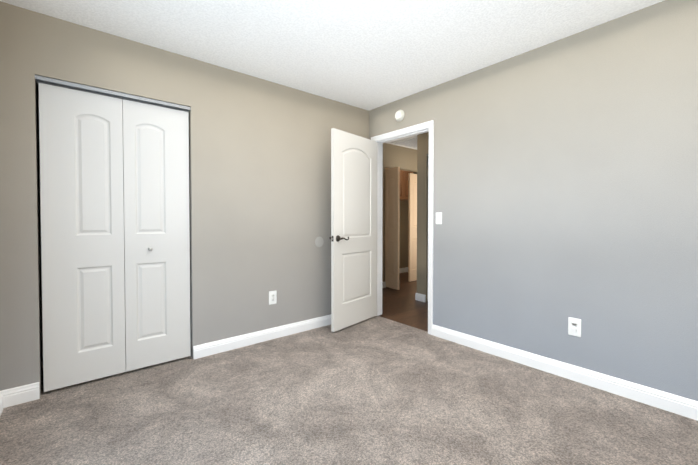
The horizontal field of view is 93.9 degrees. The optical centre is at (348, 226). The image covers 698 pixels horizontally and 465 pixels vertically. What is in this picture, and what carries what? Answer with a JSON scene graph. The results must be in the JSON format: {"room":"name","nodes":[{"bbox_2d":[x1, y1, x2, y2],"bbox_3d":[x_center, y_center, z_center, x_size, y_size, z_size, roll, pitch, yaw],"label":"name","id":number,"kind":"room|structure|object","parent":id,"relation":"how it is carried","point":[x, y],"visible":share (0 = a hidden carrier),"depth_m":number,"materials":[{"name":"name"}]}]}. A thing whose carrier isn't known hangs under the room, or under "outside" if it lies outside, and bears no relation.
{"room":"empty bedroom","nodes":[
{"label":"empty bedroom","id":0,"kind":"room"},
{"bbox_2d":[36,82,122,360],"bbox_3d":[-1.454,-0.120,3.553,3.060,2.500,0.120,-1,1,-40],"label":"wall","id":1,"kind":"structure","parent":0,"point":[39,205],"depth_m":2.62,"materials":[{"name":"grey paint"}]},
{"bbox_2d":[0,1,422,395],"bbox_3d":[0.980,-0.139,4.603,8.380,2.500,0.140,-1,1,-40],"label":"wall","id":2,"kind":"structure","parent":0,"point":[259,186],"depth_m":2.76,"materials":[{"name":"beige paint"}]},
{"bbox_2d":[0,389,7,415],"bbox_3d":[-0.975,1.070,0.634,0.016,0.104,3.500,-1,1,-40],"label":"baseboard","id":3,"kind":"structure","parent":2,"relation":"attached to","point":[4,393],"depth_m":1.97,"materials":[{"name":"white wood"}]},
{"bbox_2d":[39,83,125,391],"bbox_3d":[-1.820,0.078,2.251,0.440,1.990,0.034,-1,1,-40],"label":"bifold closet door","id":4,"kind":"structure","parent":2,"relation":"in","point":[82,215],"depth_m":2.23,"materials":[{"name":"white paint"}]},
{"bbox_2d":[35,75,190,111],"bbox_3d":[-1.650,-0.945,2.370,0.908,0.026,0.074,-1,1,-40],"label":"track rail","id":5,"kind":"object","parent":2,"relation":"attached to","point":[80,87],"visible":0.93,"depth_m":2.31,"materials":[{"name":"silver metal"}]},
{"bbox_2d":[122,99,190,371],"bbox_3d":[-1.481,0.073,2.535,0.440,1.990,0.034,-1,1,-40],"label":"bifold closet door","id":6,"kind":"structure","parent":2,"relation":"in","point":[156,211],"depth_m":2.51,"materials":[{"name":"white paint"}]},
{"bbox_2d":[193,314,330,358],"bbox_3d":[-0.512,1.023,3.296,1.973,0.104,0.016,-1,1,-40],"label":"baseboard","id":7,"kind":"structure","parent":2,"relation":"attached to","point":[203,350],"depth_m":3.01,"materials":[{"name":"white wood"}]},
{"bbox_2d":[269,291,276,304],"bbox_3d":[-0.727,0.683,3.115,0.078,0.126,0.007,-1,1,-40],"label":"outlet","id":8,"kind":"object","parent":2,"relation":"attached to","point":[272,297],"visible":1,"depth_m":3.11,"materials":[{"name":"white plastic"}]},
{"bbox_2d":[315,237,323,246],"bbox_3d":[-0.314,0.167,3.455,0.112,0.112,0.003,-1,1,-40],"label":"bumper cover","id":9,"kind":"object","parent":2,"relation":"attached to","point":[319,241],"visible":1,"depth_m":3.45,"materials":[{"name":"white plastic"}]},
{"bbox_2d":[415,293,425,300],"bbox_3d":[2.517,0.987,5.968,4.056,0.104,0.046,-1,1,-40],"label":"baseboard","id":10,"kind":"structure","parent":2,"relation":"attached to","point":[420,297],"depth_m":4.62,"materials":[{"name":"white wood"}]},
{"bbox_2d":[0,0,664,149],"bbox_3d":[1.468,-1.418,3.997,8.380,0.080,5.820,-1,1,-40],"label":"ceiling","id":11,"kind":"structure","parent":0,"point":[368,55],"depth_m":2.27,"materials":[{"name":"white paint"}]},
{"bbox_2d":[0,316,697,464],"bbox_3d":[-0.083,1.130,1.873,3.215,0.060,4.490,-1,1,-40],"label":"floor carpet","id":12,"kind":"object","parent":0,"point":[376,390],"visible":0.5,"depth_m":1.90,"materials":[{"name":"grey carpet"}]},
{"bbox_2d":[382,143,416,281],"bbox_3d":[1.595,-0.172,6.437,5.080,2.500,0.120,-1,1,-40],"label":"wall","id":13,"kind":"structure","parent":0,"point":[401,157],"depth_m":5.79,"materials":[{"name":"beige paint"}]},
{"bbox_2d":[385,168,412,200],"bbox_3d":[0.776,-0.914,6.559,1.240,0.740,0.317,-1,1,-40],"label":"upper cabinet","id":14,"kind":"object","parent":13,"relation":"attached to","point":[403,185],"visible":0.1,"depth_m":6.65,"materials":[{"name":"brown wood"}]},
{"bbox_2d":[385,166,416,171],"bbox_3d":[1.103,-1.018,5.996,1.358,0.011,0.060,-1,1,-40],"label":"track rail","id":15,"kind":"object","parent":13,"relation":"attached to","point":[402,169],"visible":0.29,"depth_m":5.94,"materials":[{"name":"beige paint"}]},
{"bbox_2d":[385,167,399,289],"bbox_3d":[0.713,0.036,5.440,0.034,2.000,0.336,-1,1,-34],"label":"laundry door","id":16,"kind":"structure","parent":15,"relation":"hanging from","point":[392,186],"depth_m":5.41,"materials":[{"name":"beige wood"}]},
{"bbox_2d":[399,199,399,264],"bbox_3d":[0.730,0.036,5.453,0.034,2.000,0.336,-1,1,-28],"label":"laundry door","id":17,"kind":"structure","parent":15,"relation":"hanging from","point":[399,231],"depth_m":5.31,"materials":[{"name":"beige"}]},
{"bbox_2d":[408,173,416,281],"bbox_3d":[1.234,0.024,6.120,0.336,2.000,0.034,-1,1,-40],"label":"laundry door","id":18,"kind":"structure","parent":15,"relation":"hanging from","point":[412,226],"depth_m":6.05,"materials":[{"name":"beige wood"}]},
{"bbox_2d":[390,136,416,148],"bbox_3d":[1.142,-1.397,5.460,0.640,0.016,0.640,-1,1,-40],"label":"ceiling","id":19,"kind":"structure","parent":0,"point":[411,142],"depth_m":5.48,"materials":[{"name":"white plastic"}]},
{"bbox_2d":[379,272,427,331],"bbox_3d":[2.700,1.079,5.075,5.165,0.048,5.820,-1,1,-40],"label":"floor","id":20,"kind":"structure","parent":0,"point":[402,305],"depth_m":4.38,"materials":[{"name":"brown wood"}]},
{"bbox_2d":[399,267,407,272],"bbox_3d":[0.767,0.972,6.783,1.810,0.104,0.016,-1,1,-40],"label":"baseboard","id":21,"kind":"structure","parent":20,"relation":"on","point":[401,270],"depth_m":7.13,"materials":[{"name":"white wood"}]},
{"bbox_2d":[423,132,428,301],"bbox_3d":[2.251,-0.114,3.228,0.120,2.500,3.600,-1,1,-40],"label":"wall","id":22,"kind":"structure","parent":0,"point":[425,135],"depth_m":4.56,"materials":[{"name":"beige paint"}]},
{"bbox_2d":[427,158,428,300],"bbox_3d":[1.255,0.055,4.398,0.034,2.000,0.444,-1,1,-40],"label":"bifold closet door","id":23,"kind":"structure","parent":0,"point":[427,277],"depth_m":4.57,"materials":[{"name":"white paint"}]},
{"bbox_2d":[369,0,697,400],"bbox_3d":[1.088,-0.110,2.996,0.120,2.500,4.740,-1,1,-40],"label":"wall","id":24,"kind":"structure","parent":0,"point":[565,178],"depth_m":2.27,"materials":[{"name":"beige paint"}]},
{"bbox_2d":[395,110,403,120],"bbox_3d":[0.538,-1.192,3.512,0.036,0.120,0.120,-1,1,-40],"label":"smoke detector","id":25,"kind":"object","parent":24,"relation":"attached to","point":[399,115],"visible":0.98,"depth_m":3.49,"materials":[{"name":"white plastic"}]},
{"bbox_2d":[371,120,433,334],"bbox_3d":[0.596,0.014,3.585,0.155,2.110,0.874,-1,1,-40],"label":"door frame","id":26,"kind":"structure","parent":24,"relation":"attached to","point":[430,124],"depth_m":3.43,"materials":[{"name":"white wood"}]},
{"bbox_2d":[330,128,376,331],"bbox_3d":[0.070,0.039,3.540,0.173,2.022,0.771,1,1,40],"label":"bedroom door","id":27,"kind":"structure","parent":26,"relation":"attached to","point":[353,237],"depth_m":3.47,"materials":[{"name":"white paint"}]},
{"bbox_2d":[436,212,441,223],"bbox_3d":[0.865,-0.075,3.156,0.018,0.115,0.070,-1,1,-40],"label":"light switch","id":28,"kind":"object","parent":24,"relation":"attached to","point":[438,217],"visible":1,"depth_m":3.15,"materials":[{"name":"white plastic"}]},
{"bbox_2d":[432,324,697,420],"bbox_3d":[1.643,1.041,2.248,0.016,0.104,2.549,-1,1,-40],"label":"baseboard","id":29,"kind":"structure","parent":24,"relation":"attached to","point":[677,404],"depth_m":2.26,"materials":[{"name":"white wood"}]},
{"bbox_2d":[568,317,580,336],"bbox_3d":[1.593,0.714,2.306,0.010,0.126,0.078,-1,1,-40],"label":"outlet","id":30,"kind":"object","parent":24,"relation":"attached to","point":[574,326],"visible":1,"depth_m":2.31,"materials":[{"name":"white plastic"}]}
]}

